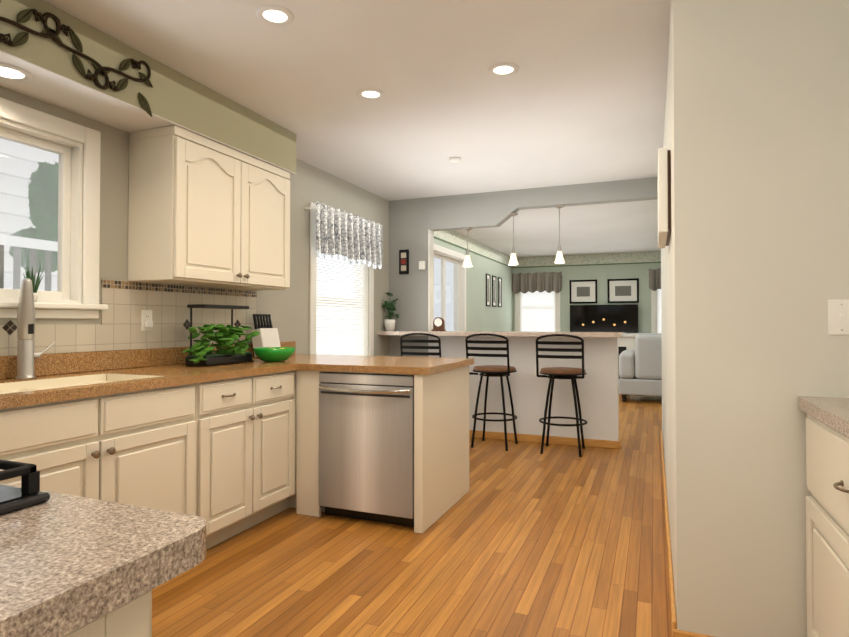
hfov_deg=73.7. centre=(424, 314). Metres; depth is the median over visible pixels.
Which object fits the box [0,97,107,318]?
window
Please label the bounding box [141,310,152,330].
outlet
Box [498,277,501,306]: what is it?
framed picture
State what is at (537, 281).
valance
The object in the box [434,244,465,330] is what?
window
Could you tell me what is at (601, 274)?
wall
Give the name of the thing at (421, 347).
bar stool
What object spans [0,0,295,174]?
soffit
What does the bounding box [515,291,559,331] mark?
living room window
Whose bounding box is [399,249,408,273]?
framed picture
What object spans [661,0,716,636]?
wall
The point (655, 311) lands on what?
living room window
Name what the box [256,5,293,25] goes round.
recessed light
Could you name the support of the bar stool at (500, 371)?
on the floor
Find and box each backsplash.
[0,279,256,355]
[0,342,295,377]
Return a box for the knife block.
[251,314,280,356]
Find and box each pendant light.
[462,227,472,266]
[508,213,518,264]
[554,205,564,262]
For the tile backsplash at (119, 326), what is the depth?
3.15 m
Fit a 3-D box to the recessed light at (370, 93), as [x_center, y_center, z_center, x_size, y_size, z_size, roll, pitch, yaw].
[-0.310,-1.265,3.258,0.160,0.007,0.160,0,-1,22]
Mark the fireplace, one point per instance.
(605, 318)
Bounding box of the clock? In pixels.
[432,317,445,330]
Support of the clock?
on the breakfast bar
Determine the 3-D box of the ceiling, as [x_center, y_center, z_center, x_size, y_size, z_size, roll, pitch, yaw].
[0.982,-1.281,4.489,4.070,0.060,13.970,0,-1,22]
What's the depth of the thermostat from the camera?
5.95 m
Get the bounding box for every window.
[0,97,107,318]
[309,202,373,355]
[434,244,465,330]
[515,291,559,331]
[651,289,660,332]
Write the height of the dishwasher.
0.862 m
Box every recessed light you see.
[0,62,32,81]
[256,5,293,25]
[357,88,384,99]
[488,62,518,76]
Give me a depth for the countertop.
1.65 m
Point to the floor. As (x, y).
(523, 539)
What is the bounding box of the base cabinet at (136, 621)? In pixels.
[76,594,151,636]
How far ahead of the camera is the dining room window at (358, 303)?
5.24 m
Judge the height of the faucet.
0.440 m
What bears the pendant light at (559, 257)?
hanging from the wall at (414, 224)
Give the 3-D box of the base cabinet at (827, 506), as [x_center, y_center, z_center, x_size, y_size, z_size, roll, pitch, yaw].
[1.395,0.744,1.296,0.683,0.872,1.016,0,-1,22]
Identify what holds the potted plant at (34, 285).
on the window at (78, 178)
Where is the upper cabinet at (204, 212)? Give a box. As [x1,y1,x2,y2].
[128,125,289,290]
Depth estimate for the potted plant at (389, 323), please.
5.94 m
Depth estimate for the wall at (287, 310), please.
4.57 m
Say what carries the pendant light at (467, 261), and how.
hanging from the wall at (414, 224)
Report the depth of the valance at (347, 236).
5.15 m
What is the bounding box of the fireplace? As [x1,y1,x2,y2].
[570,304,637,378]
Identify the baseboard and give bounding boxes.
[469,430,620,448]
[660,430,714,636]
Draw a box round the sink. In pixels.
[0,374,151,393]
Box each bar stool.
[400,333,440,356]
[465,333,517,450]
[536,334,586,456]
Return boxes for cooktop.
[0,460,49,514]
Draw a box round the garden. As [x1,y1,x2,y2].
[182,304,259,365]
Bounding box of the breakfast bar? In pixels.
[378,331,623,336]
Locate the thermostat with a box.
[419,261,424,269]
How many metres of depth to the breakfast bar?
5.36 m
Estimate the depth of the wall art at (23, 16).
2.43 m
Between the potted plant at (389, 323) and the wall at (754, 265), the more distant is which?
the potted plant at (389, 323)
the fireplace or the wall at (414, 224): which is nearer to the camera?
the wall at (414, 224)
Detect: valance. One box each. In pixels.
[304,201,382,268]
[512,272,563,293]
[647,268,660,290]
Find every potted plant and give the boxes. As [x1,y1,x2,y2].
[23,266,42,301]
[382,292,398,330]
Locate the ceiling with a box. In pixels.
[42,0,670,257]
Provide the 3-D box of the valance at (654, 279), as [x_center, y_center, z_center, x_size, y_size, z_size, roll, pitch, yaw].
[4.636,-0.635,10.305,1.080,0.420,0.126,0,-1,22]
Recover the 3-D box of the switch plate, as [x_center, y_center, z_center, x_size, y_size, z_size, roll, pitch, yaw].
[1.371,0.010,1.859,0.072,0.116,0.016,0,-1,22]
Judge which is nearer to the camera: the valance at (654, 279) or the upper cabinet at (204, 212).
the upper cabinet at (204, 212)
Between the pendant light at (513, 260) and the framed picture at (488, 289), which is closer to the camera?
the pendant light at (513, 260)
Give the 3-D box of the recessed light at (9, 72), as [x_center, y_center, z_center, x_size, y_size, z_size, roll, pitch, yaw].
[-1.727,-0.999,2.339,0.180,0.007,0.180,0,-1,22]
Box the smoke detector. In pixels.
[449,157,460,162]
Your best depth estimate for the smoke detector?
4.52 m
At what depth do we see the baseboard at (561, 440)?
5.43 m
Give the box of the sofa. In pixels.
[619,333,661,401]
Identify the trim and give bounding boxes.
[434,230,513,267]
[514,251,660,267]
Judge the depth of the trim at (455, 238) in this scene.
8.94 m
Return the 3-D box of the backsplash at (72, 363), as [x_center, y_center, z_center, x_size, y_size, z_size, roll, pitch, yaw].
[-1.793,0.236,2.602,0.021,0.099,4.070,0,-1,22]
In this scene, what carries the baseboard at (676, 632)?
attached to the wall at (689, 259)
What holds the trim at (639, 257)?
attached to the wall at (601, 274)
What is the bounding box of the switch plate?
[828,300,848,334]
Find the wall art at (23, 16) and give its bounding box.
[0,2,152,116]
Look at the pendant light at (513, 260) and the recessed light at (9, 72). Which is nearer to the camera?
the recessed light at (9, 72)
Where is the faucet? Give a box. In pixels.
[8,278,55,377]
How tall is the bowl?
0.088 m
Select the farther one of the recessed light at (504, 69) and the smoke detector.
the smoke detector
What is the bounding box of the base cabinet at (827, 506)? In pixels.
[805,412,848,636]
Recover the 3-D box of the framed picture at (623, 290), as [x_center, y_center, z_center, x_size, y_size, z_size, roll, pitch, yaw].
[3.759,-0.438,10.715,0.560,0.460,0.018,0,-1,22]
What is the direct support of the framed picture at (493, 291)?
attached to the wall at (287, 310)
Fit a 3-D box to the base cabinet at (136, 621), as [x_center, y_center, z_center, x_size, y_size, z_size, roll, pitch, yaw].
[-1.426,0.737,0.707,2.117,0.874,0.749,0,-1,22]
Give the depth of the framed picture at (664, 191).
2.42 m
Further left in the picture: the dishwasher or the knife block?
the knife block
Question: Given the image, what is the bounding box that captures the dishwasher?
[318,372,413,526]
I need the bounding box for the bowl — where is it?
[253,347,295,361]
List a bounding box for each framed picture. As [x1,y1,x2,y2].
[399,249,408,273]
[486,274,490,305]
[492,275,495,306]
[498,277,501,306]
[569,279,596,303]
[607,278,638,302]
[657,148,670,248]
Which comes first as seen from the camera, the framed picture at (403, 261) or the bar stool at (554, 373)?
the bar stool at (554, 373)
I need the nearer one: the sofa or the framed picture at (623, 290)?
the sofa
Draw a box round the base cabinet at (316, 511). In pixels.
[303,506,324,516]
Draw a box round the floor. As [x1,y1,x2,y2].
[152,394,671,636]
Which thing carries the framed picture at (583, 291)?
attached to the wall at (601, 274)
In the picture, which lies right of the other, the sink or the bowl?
the bowl
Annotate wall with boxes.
[0,86,512,355]
[389,177,657,440]
[513,251,660,332]
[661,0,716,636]
[713,0,848,636]

